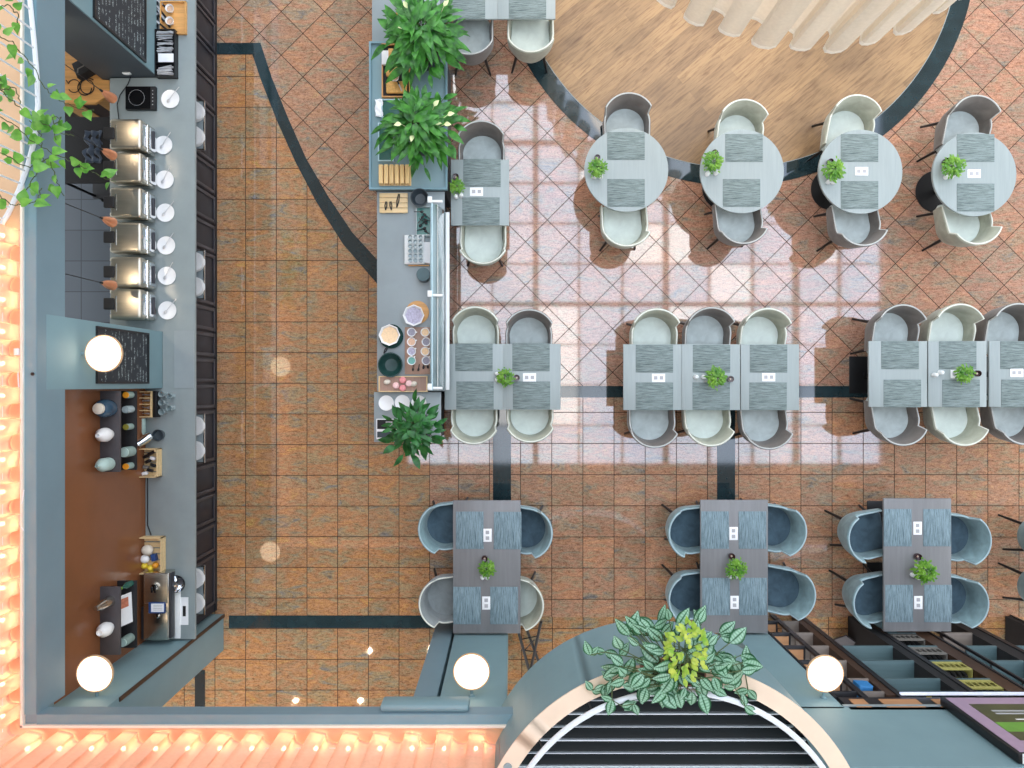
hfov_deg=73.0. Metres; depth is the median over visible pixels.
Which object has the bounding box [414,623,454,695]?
wall
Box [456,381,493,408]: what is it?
placemat
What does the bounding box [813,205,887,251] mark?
tub chair
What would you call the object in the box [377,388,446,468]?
lily
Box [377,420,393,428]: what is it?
picture
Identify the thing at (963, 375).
potted herb
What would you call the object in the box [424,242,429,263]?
napkin stack
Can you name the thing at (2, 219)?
string light
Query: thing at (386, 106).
glass tray
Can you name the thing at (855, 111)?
tub chair
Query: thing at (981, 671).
shelving unit
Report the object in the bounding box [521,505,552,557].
tub chair
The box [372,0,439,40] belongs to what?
countertop
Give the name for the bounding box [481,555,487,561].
tealight holder
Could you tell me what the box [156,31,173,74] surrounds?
cutlery
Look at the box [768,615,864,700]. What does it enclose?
shelving unit
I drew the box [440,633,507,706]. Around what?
wall
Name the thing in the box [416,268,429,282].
canister
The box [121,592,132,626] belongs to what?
menu card
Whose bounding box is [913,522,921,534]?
table card
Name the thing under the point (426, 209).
tray
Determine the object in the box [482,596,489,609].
table card
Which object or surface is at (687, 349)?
dining table
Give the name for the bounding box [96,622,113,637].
vase
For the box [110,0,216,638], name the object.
countertop
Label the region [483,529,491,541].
table card
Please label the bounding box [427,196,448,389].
sneeze guard
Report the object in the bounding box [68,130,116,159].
heat lamp
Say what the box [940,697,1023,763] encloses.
sign
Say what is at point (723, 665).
trailing plant
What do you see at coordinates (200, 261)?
plate stack
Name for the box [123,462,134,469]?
jar
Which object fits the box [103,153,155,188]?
chafing dish
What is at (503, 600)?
placemat
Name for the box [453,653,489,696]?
wall lamp
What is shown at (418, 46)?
lily
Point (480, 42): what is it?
tub chair
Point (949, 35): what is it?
trim
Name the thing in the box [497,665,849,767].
trim
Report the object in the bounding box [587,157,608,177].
potted herb
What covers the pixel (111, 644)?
wall shelf
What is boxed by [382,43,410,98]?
tray
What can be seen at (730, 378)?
tealight holder
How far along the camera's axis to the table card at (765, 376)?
8.24 m
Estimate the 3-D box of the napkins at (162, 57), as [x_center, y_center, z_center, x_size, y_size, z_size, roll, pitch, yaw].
[-3.982,-3.751,7.989,0.175,0.075,0.100,0,90,0]
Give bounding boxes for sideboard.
[65,52,109,116]
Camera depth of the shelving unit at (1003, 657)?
7.92 m
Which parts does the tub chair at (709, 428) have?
seat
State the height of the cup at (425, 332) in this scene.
0.045 m
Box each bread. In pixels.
[386,81,406,93]
[388,48,392,56]
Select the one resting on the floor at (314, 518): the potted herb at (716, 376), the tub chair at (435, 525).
the tub chair at (435, 525)
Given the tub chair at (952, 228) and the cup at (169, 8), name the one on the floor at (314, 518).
the tub chair at (952, 228)
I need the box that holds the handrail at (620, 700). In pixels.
[526,688,825,767]
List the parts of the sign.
picture panel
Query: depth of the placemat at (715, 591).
8.24 m
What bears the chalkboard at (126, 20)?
attached to the wall at (86, 42)
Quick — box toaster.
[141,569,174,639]
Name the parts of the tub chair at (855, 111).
leg, leg, seat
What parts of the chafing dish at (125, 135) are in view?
handle, lid, panel, handle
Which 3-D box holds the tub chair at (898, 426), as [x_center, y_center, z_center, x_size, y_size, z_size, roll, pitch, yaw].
[4.645,0.441,8.600,0.572,0.796,0.600,-5,90,0]
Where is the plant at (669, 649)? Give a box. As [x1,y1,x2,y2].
[662,616,708,687]
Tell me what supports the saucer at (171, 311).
on the countertop at (182, 502)
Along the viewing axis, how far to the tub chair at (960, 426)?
8.50 m
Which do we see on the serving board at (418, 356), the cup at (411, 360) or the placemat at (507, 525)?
the cup at (411, 360)
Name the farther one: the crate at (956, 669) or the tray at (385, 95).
the tray at (385, 95)
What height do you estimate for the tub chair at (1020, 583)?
0.796 m
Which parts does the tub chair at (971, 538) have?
seat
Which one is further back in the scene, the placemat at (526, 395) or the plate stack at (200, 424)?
the plate stack at (200, 424)
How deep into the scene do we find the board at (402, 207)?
8.07 m
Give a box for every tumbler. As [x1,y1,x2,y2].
[158,391,166,396]
[158,400,167,405]
[158,409,167,414]
[166,393,174,398]
[166,405,174,410]
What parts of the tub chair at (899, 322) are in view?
leg, leg, seat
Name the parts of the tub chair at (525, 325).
seat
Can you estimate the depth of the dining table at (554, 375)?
8.25 m
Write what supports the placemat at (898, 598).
on the dining table at (896, 564)
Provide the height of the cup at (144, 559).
0.085 m
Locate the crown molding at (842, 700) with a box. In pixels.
[838,697,944,709]
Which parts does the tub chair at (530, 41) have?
leg, seat, leg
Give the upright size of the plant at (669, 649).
0.126 m
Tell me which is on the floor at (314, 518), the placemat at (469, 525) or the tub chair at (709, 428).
the tub chair at (709, 428)
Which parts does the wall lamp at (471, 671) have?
wall arm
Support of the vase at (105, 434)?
on the wall shelf at (112, 448)
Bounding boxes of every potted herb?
[449,177,464,195]
[477,558,496,579]
[496,367,515,387]
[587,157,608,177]
[701,150,723,173]
[704,365,727,390]
[725,557,747,579]
[821,156,845,182]
[909,557,939,584]
[941,154,966,178]
[953,363,976,384]
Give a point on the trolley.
(74, 145)
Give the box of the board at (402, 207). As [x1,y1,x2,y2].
[379,193,407,212]
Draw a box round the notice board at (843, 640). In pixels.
[834,635,855,644]
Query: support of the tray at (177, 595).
on the countertop at (182, 502)
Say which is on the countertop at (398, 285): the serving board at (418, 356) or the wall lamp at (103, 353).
the serving board at (418, 356)
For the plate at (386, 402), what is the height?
0.016 m
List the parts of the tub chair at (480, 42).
seat, leg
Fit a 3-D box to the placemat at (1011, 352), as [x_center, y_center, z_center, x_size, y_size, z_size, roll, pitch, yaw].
[6.044,-0.343,8.248,0.445,0.004,0.330,0,90,0]
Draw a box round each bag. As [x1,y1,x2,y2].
[72,61,95,80]
[853,680,872,696]
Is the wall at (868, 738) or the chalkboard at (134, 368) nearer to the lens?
the wall at (868, 738)
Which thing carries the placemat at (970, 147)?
on the round table at (931, 191)
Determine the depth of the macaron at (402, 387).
8.03 m
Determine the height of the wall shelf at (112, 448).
0.130 m
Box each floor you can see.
[0,0,503,749]
[65,0,1023,706]
[773,710,818,767]
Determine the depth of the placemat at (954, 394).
8.24 m
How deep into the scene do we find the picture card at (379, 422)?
8.13 m
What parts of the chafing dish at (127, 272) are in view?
handle, lid, panel, handle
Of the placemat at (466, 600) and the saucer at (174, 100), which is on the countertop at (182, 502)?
the saucer at (174, 100)
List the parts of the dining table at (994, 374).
plate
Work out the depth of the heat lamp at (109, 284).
7.30 m
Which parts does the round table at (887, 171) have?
plate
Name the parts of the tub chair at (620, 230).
leg, seat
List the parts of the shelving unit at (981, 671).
divider panel, post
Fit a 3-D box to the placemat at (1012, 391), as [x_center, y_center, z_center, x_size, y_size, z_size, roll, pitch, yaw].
[6.056,0.113,8.248,0.445,0.004,0.330,0,90,0]
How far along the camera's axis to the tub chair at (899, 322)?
8.52 m
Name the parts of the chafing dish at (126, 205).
handle, lid, panel, handle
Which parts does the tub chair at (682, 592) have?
leg, seat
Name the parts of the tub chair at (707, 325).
seat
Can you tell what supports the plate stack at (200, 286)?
on the shelf at (201, 274)
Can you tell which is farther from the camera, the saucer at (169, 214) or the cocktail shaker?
the saucer at (169, 214)
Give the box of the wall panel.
[54,388,157,703]
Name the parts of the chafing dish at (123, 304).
handle, lid, panel, handle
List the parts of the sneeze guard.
rail, rail, curved glass, rail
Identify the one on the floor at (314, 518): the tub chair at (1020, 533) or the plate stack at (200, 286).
the tub chair at (1020, 533)
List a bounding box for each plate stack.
[196,101,204,121]
[196,126,204,146]
[196,252,204,271]
[196,277,204,296]
[196,416,204,435]
[196,441,204,459]
[196,568,204,588]
[196,593,204,613]
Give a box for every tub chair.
[418,497,468,553]
[418,568,452,627]
[448,20,493,75]
[450,410,497,444]
[452,306,498,343]
[458,120,504,159]
[459,226,506,266]
[505,309,552,343]
[506,410,553,442]
[507,20,553,73]
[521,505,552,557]
[521,571,543,630]
[598,205,649,250]
[600,92,651,134]
[624,410,677,447]
[626,308,679,343]
[661,501,699,557]
[661,562,699,619]
[677,410,734,446]
[679,307,734,343]
[704,204,767,249]
[707,99,768,139]
[732,308,791,343]
[732,410,792,449]
[740,498,806,555]
[768,562,815,620]
[807,94,881,161]
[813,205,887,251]
[824,504,882,563]
[828,563,882,628]
[849,397,926,445]
[850,304,926,354]
[916,95,1000,161]
[916,205,1001,251]
[919,303,983,340]
[922,407,988,445]
[951,513,991,564]
[951,574,988,627]
[974,303,1023,353]
[980,396,1023,444]
[998,514,1023,551]
[998,562,1023,600]
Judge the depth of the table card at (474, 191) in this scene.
8.24 m
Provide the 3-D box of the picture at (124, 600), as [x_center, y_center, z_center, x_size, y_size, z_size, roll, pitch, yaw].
[-4.127,2.331,7.366,0.030,0.108,0.100,-3,90,0]
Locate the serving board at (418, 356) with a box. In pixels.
[405,327,429,373]
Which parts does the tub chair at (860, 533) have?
leg, seat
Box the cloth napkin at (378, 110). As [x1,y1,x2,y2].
[375,99,382,116]
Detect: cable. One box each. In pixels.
[66,79,79,92]
[77,78,94,95]
[117,77,130,118]
[147,478,150,534]
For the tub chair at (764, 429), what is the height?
0.796 m
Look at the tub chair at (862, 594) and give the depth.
8.53 m
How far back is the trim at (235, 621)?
8.99 m
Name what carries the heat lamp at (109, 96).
hanging from the wall
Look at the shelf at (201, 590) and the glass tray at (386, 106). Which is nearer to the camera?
the glass tray at (386, 106)
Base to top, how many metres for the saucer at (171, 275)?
0.017 m
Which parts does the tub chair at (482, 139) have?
seat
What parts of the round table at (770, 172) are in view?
plate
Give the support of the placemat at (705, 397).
on the dining table at (687, 349)
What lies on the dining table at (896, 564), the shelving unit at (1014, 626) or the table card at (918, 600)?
the table card at (918, 600)
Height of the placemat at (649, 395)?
0.004 m
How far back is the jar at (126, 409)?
7.38 m
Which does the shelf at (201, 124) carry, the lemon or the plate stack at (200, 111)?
the plate stack at (200, 111)
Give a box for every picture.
[121,597,128,608]
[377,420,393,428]
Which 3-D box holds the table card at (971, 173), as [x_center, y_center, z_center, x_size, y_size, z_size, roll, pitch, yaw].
[5.508,-2.507,8.247,0.156,0.005,0.100,0,90,0]
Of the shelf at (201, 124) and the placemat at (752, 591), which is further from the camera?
the shelf at (201, 124)
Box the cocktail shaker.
[93,596,114,610]
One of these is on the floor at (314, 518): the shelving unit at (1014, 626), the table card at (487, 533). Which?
the shelving unit at (1014, 626)
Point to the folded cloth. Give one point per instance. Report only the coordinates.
(93, 140)
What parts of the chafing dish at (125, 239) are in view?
handle, lid, panel, handle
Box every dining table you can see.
[440,0,496,21]
[445,344,502,409]
[451,160,508,225]
[453,500,520,632]
[497,0,554,20]
[503,344,560,409]
[623,344,681,409]
[682,344,739,409]
[699,500,767,632]
[740,344,798,409]
[849,341,926,406]
[867,498,950,630]
[927,341,985,406]
[986,341,1023,406]
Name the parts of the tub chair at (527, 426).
seat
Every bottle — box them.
[121,580,133,589]
[142,418,145,433]
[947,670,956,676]
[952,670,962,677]
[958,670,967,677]
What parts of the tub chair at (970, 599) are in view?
seat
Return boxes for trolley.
[65,117,109,201]
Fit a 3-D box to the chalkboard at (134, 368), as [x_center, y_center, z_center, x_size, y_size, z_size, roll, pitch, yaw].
[-4.056,-0.285,7.240,0.022,0.964,0.564,0,90,0]
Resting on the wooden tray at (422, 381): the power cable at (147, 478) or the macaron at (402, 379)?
the macaron at (402, 379)
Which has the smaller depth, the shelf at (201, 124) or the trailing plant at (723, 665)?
the trailing plant at (723, 665)
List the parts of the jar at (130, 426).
lid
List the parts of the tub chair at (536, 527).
seat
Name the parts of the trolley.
post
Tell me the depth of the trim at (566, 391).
8.99 m
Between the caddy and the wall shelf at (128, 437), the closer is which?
the wall shelf at (128, 437)
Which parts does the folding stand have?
leg, leg, leg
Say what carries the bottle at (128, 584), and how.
on the wall shelf at (131, 627)
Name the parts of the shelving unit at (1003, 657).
divider panel, post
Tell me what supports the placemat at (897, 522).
on the dining table at (896, 564)
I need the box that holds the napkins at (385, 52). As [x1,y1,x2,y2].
[382,50,387,65]
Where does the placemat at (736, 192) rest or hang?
on the round table at (770, 172)
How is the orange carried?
in the wooden crate at (162, 544)
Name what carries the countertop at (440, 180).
on the floor at (314, 518)
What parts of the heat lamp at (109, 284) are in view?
cord, lamp shade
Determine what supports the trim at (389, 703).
attached to the wall
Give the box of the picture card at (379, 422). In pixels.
[376,419,396,438]
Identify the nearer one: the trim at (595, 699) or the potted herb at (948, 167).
the trim at (595, 699)
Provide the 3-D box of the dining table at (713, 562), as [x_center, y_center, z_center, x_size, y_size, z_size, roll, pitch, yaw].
[2.649,2.176,8.625,0.805,0.750,1.585,0,90,0]
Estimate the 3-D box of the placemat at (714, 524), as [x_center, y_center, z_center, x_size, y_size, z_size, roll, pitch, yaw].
[2.419,1.740,8.248,0.330,0.004,0.445,0,90,0]
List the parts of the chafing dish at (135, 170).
handle, lid, panel, handle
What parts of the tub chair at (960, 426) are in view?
seat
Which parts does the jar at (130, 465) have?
lid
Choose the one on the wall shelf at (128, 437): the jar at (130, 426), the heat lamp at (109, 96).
the jar at (130, 426)
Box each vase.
[95,427,113,441]
[95,457,114,471]
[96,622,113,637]
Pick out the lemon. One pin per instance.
(144, 565)
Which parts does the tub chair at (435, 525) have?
seat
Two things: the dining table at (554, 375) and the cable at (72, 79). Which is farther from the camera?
the dining table at (554, 375)
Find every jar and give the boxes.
[92,399,117,417]
[121,446,135,456]
[121,633,134,646]
[122,406,134,412]
[123,392,134,397]
[123,423,133,429]
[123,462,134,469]
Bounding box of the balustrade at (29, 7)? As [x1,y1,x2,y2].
[0,0,40,224]
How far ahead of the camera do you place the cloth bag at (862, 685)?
6.93 m
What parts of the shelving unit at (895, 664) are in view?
post, divider panel, post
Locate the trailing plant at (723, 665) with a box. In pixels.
[583,604,762,714]
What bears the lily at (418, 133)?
on the countertop at (440, 180)
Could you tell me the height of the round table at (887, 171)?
0.750 m
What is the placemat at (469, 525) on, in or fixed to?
on the dining table at (507, 562)
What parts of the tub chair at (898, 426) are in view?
leg, leg, seat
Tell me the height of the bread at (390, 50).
0.050 m
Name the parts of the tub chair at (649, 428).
seat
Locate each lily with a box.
[371,0,470,88]
[371,84,470,180]
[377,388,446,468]
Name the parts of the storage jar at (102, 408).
lid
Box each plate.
[379,324,402,348]
[379,395,393,410]
[395,395,409,407]
[411,395,425,404]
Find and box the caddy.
[139,391,160,416]
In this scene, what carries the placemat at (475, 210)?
on the dining table at (502, 192)
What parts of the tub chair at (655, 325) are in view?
seat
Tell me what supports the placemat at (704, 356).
on the dining table at (687, 349)
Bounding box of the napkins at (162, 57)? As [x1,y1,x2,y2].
[158,53,173,61]
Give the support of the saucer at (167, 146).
on the countertop at (182, 502)
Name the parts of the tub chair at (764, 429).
seat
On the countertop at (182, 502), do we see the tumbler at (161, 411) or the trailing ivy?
the tumbler at (161, 411)
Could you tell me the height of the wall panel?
2.700 m
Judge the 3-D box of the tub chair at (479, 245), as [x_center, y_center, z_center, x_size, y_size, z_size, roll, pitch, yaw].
[-0.349,-1.715,8.600,0.572,0.796,0.600,0,90,0]
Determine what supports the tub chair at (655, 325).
on the floor at (314, 518)
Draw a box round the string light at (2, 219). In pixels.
[2,219,2,731]
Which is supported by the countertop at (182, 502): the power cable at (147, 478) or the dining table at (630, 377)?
the power cable at (147, 478)
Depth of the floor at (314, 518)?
9.00 m
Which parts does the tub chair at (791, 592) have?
seat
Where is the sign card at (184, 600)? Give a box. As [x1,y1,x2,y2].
[181,597,187,624]
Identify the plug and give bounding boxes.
[14,348,23,386]
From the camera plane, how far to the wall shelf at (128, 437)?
7.48 m
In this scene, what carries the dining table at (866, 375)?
on the floor at (314, 518)
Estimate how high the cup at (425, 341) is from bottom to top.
0.045 m
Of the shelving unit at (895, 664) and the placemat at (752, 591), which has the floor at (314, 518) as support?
the shelving unit at (895, 664)
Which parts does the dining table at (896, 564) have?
plate, plate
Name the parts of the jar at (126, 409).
lid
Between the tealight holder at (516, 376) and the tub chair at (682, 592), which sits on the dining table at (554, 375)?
the tealight holder at (516, 376)
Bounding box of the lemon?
[141,563,147,568]
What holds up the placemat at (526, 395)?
on the dining table at (554, 375)
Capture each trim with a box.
[20,0,24,727]
[21,724,505,727]
[24,0,36,714]
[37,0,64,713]
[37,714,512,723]
[119,614,224,701]
[195,670,204,706]
[217,43,376,282]
[229,615,431,627]
[380,696,469,711]
[430,386,987,397]
[493,410,510,499]
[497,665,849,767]
[518,686,817,767]
[527,0,969,182]
[546,7,949,164]
[717,410,734,499]
[842,704,940,706]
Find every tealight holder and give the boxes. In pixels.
[453,173,458,179]
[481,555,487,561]
[514,374,519,380]
[727,376,733,381]
[728,553,734,559]
[914,553,921,559]
[973,370,981,376]
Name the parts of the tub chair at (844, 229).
leg, leg, seat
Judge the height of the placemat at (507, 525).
0.004 m
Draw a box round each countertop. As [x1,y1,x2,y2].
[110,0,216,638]
[369,41,450,206]
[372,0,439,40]
[374,392,443,441]
[377,192,447,390]
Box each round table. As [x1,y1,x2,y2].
[584,128,667,211]
[699,129,783,213]
[811,130,901,213]
[915,132,1015,216]
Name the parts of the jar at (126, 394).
lid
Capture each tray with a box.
[160,1,186,34]
[174,592,180,637]
[378,123,393,161]
[378,376,427,391]
[381,99,398,118]
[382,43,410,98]
[416,206,429,236]
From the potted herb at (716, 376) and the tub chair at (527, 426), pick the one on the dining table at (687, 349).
the potted herb at (716, 376)
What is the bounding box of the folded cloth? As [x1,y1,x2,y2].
[82,130,102,162]
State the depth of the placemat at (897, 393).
8.24 m
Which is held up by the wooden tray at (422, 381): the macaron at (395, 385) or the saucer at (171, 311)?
the macaron at (395, 385)
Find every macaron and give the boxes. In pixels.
[393,382,398,388]
[399,377,405,382]
[399,385,405,390]
[406,380,411,386]
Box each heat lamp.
[65,64,116,102]
[65,203,116,226]
[65,273,116,289]
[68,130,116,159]
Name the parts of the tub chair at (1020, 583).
leg, leg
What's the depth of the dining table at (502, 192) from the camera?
8.25 m
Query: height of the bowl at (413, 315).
0.080 m
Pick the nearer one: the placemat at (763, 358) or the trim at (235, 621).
the placemat at (763, 358)
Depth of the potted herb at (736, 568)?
8.10 m
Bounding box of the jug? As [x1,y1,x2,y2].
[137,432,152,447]
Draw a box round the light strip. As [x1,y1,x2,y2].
[899,692,1023,696]
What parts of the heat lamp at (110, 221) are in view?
cord, lamp shade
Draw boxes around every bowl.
[152,429,164,440]
[173,575,184,592]
[378,352,402,376]
[379,324,399,345]
[403,305,423,325]
[410,188,427,206]
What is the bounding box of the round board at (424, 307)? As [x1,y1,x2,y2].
[407,301,428,323]
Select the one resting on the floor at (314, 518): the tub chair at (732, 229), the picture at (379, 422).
the tub chair at (732, 229)
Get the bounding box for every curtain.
[0,224,20,746]
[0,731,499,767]
[657,0,955,53]
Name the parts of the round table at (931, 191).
plate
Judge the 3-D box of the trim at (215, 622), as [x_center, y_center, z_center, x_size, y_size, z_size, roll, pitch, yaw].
[-3.743,3.010,7.800,0.015,2.400,0.040,0,90,0]
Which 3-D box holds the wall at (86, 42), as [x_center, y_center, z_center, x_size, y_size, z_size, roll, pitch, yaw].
[-4.457,-4.785,7.650,0.685,2.700,2.430,0,90,0]
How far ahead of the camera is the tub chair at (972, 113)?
8.47 m
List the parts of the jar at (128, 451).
lid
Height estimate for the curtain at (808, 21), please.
1.576 m
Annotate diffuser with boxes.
[899,692,1023,694]
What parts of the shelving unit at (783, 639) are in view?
post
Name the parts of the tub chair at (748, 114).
seat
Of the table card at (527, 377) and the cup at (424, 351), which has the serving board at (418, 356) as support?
the cup at (424, 351)
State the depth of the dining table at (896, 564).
8.25 m
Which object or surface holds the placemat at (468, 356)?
on the dining table at (450, 395)
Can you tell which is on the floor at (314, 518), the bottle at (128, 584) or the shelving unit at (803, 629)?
the shelving unit at (803, 629)
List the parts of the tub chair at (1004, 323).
seat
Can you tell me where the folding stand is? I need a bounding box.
[517,621,541,669]
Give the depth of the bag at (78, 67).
7.98 m
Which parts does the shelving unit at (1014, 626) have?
post, divider panel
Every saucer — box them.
[156,136,171,153]
[156,170,173,188]
[156,204,173,221]
[157,236,174,253]
[158,267,175,284]
[158,301,175,318]
[161,90,178,107]
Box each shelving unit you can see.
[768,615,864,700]
[773,615,901,696]
[805,616,980,696]
[873,621,1023,696]
[934,623,1023,686]
[977,615,1023,650]
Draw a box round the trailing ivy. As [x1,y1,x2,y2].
[0,0,117,208]
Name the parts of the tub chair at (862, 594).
leg, leg, seat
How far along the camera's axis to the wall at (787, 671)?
7.25 m
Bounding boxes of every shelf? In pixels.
[100,391,120,471]
[100,586,120,654]
[117,580,136,647]
[121,391,136,469]
[196,100,204,149]
[196,250,204,299]
[196,414,204,462]
[196,565,204,614]
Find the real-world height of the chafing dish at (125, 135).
0.347 m
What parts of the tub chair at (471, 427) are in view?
seat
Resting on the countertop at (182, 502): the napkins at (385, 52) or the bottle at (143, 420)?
the bottle at (143, 420)
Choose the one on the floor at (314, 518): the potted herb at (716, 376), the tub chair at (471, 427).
the tub chair at (471, 427)
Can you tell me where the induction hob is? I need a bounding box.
[125,86,156,110]
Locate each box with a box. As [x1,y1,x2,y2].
[150,553,157,561]
[155,29,177,78]
[379,164,410,185]
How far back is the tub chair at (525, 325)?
8.53 m
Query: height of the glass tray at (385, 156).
0.040 m
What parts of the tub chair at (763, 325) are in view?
seat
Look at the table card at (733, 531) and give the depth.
8.24 m
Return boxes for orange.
[152,562,158,568]
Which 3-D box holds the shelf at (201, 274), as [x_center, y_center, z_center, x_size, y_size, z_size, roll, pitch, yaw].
[-3.803,-1.330,8.425,0.125,0.030,0.600,0,90,0]
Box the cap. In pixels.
[503,763,511,767]
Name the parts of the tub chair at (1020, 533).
leg, leg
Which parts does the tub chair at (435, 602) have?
seat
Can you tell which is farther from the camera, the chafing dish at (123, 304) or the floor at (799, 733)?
the chafing dish at (123, 304)
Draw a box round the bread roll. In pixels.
[141,545,153,555]
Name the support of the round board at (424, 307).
on the countertop at (398, 285)
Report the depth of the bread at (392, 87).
7.97 m
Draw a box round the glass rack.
[404,235,429,265]
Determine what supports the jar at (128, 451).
on the wall shelf at (128, 437)
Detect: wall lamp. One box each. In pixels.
[76,655,113,696]
[81,335,122,371]
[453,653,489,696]
[806,655,843,698]
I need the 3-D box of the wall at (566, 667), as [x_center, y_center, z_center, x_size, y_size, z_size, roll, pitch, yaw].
[1.265,2.967,5.925,3.110,1.010,1.555,0,90,0]
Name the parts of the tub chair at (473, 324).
seat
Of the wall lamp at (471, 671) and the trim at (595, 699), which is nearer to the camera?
the trim at (595, 699)
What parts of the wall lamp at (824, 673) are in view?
wall arm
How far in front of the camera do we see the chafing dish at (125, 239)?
7.72 m
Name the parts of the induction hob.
glass plate, control panel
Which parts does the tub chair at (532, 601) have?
seat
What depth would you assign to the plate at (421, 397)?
8.13 m
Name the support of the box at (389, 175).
on the countertop at (440, 180)
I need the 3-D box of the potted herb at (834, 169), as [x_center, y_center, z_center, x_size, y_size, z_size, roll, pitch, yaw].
[3.777,-2.505,8.137,0.284,0.225,0.277,-37,90,0]
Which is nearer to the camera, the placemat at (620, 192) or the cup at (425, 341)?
the cup at (425, 341)
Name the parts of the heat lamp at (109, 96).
cord, lamp shade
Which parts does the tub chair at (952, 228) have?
leg, leg, seat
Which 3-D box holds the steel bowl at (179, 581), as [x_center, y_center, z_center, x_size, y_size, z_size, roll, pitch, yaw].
[-3.856,2.297,8.000,0.200,0.100,0.200,0,90,0]
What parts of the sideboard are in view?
door, door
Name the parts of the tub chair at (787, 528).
seat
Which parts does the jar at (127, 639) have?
lid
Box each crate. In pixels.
[139,448,161,477]
[139,536,165,574]
[890,634,924,644]
[910,647,947,659]
[932,662,972,677]
[959,680,1003,690]
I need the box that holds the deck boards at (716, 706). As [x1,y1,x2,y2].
[521,688,811,763]
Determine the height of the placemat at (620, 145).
0.004 m
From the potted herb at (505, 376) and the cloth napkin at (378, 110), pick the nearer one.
the cloth napkin at (378, 110)
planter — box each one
[641,658,705,685]
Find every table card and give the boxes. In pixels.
[470,187,482,195]
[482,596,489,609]
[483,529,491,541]
[523,373,535,381]
[652,374,664,381]
[729,527,737,539]
[730,596,738,608]
[762,373,774,380]
[855,167,867,174]
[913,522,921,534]
[914,596,922,608]
[950,370,955,377]
[967,169,980,177]
[1010,369,1022,376]
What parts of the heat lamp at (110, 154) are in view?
cord, lamp shade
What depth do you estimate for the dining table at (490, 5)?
8.25 m
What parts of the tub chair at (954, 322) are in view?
seat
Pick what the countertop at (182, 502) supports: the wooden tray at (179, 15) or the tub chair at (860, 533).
the wooden tray at (179, 15)
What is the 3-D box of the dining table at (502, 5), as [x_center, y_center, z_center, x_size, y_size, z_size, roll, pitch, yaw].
[0.171,-4.745,8.625,0.694,0.750,0.785,0,90,0]
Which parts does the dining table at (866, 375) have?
plate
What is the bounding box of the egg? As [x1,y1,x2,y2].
[384,379,390,384]
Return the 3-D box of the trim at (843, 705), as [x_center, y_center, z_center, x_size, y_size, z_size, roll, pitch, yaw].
[6.040,3.010,6.445,5.920,0.030,0.040,0,90,0]
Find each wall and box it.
[47,314,162,389]
[54,614,223,706]
[65,0,158,79]
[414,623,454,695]
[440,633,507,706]
[495,620,828,767]
[717,633,843,707]
[802,707,1023,767]
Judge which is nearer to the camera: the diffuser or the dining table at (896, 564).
the diffuser
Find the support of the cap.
on the trim at (578, 696)
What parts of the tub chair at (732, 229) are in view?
leg, seat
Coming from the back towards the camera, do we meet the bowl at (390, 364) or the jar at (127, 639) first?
the bowl at (390, 364)
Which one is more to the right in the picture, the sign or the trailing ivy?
the sign
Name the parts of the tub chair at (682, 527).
leg, seat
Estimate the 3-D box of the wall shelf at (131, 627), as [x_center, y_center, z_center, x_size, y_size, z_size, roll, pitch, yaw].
[-4.168,2.491,7.545,0.205,0.130,0.724,0,90,0]
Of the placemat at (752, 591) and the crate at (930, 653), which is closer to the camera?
the crate at (930, 653)
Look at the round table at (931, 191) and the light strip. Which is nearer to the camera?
the light strip
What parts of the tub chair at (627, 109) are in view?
seat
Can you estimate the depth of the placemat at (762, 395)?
8.24 m
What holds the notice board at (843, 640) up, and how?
on the floor at (314, 518)
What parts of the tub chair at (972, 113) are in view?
leg, leg, seat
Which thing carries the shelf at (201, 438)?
attached to the countertop at (182, 502)
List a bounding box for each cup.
[141,555,149,562]
[165,4,173,12]
[165,16,173,25]
[407,328,416,336]
[407,337,416,345]
[407,347,415,355]
[407,356,415,364]
[421,328,429,336]
[421,347,429,355]
[422,337,429,345]
[422,356,429,364]
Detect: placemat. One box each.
[451,0,484,18]
[453,587,480,623]
[455,343,492,370]
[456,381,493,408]
[456,512,483,548]
[462,197,499,224]
[463,159,500,186]
[490,587,517,623]
[494,512,520,548]
[509,0,545,18]
[512,343,549,370]
[513,381,549,408]
[607,132,644,159]
[607,179,644,206]
[636,345,672,372]
[636,382,672,409]
[693,345,729,372]
[693,382,729,409]
[701,511,728,548]
[702,578,729,614]
[723,179,759,206]
[725,134,762,161]
[739,511,765,548]
[739,578,766,614]
[749,382,786,409]
[750,345,786,372]
[841,134,877,161]
[841,181,877,208]
[881,341,918,368]
[884,380,920,406]
[884,509,911,545]
[885,585,912,621]
[923,509,950,545]
[924,585,951,621]
[939,341,975,368]
[942,380,979,406]
[957,134,993,161]
[957,184,993,210]
[1000,341,1023,368]
[1001,380,1023,406]
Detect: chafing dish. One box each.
[103,119,155,156]
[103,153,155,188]
[103,188,155,222]
[103,223,155,256]
[103,257,155,289]
[103,289,155,320]
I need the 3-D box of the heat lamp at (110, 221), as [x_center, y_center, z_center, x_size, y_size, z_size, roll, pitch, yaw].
[-4.284,-1.732,6.860,0.106,1.120,0.106,0,90,0]
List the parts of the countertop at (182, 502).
panel, panel, moulding, panel, moulding, panel, moulding, panel, moulding, panel, moulding, panel, moulding, panel, moulding, panel, moulding, panel, moulding, panel, moulding, panel, moulding, panel, moulding, panel, moulding, panel, moulding, panel, moulding, panel, moulding, panel, moulding, moulding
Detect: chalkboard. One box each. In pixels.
[93,0,146,62]
[96,326,149,383]
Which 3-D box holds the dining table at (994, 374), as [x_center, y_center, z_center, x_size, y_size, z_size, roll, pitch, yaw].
[6.038,-0.119,8.625,0.694,0.750,0.785,0,90,0]

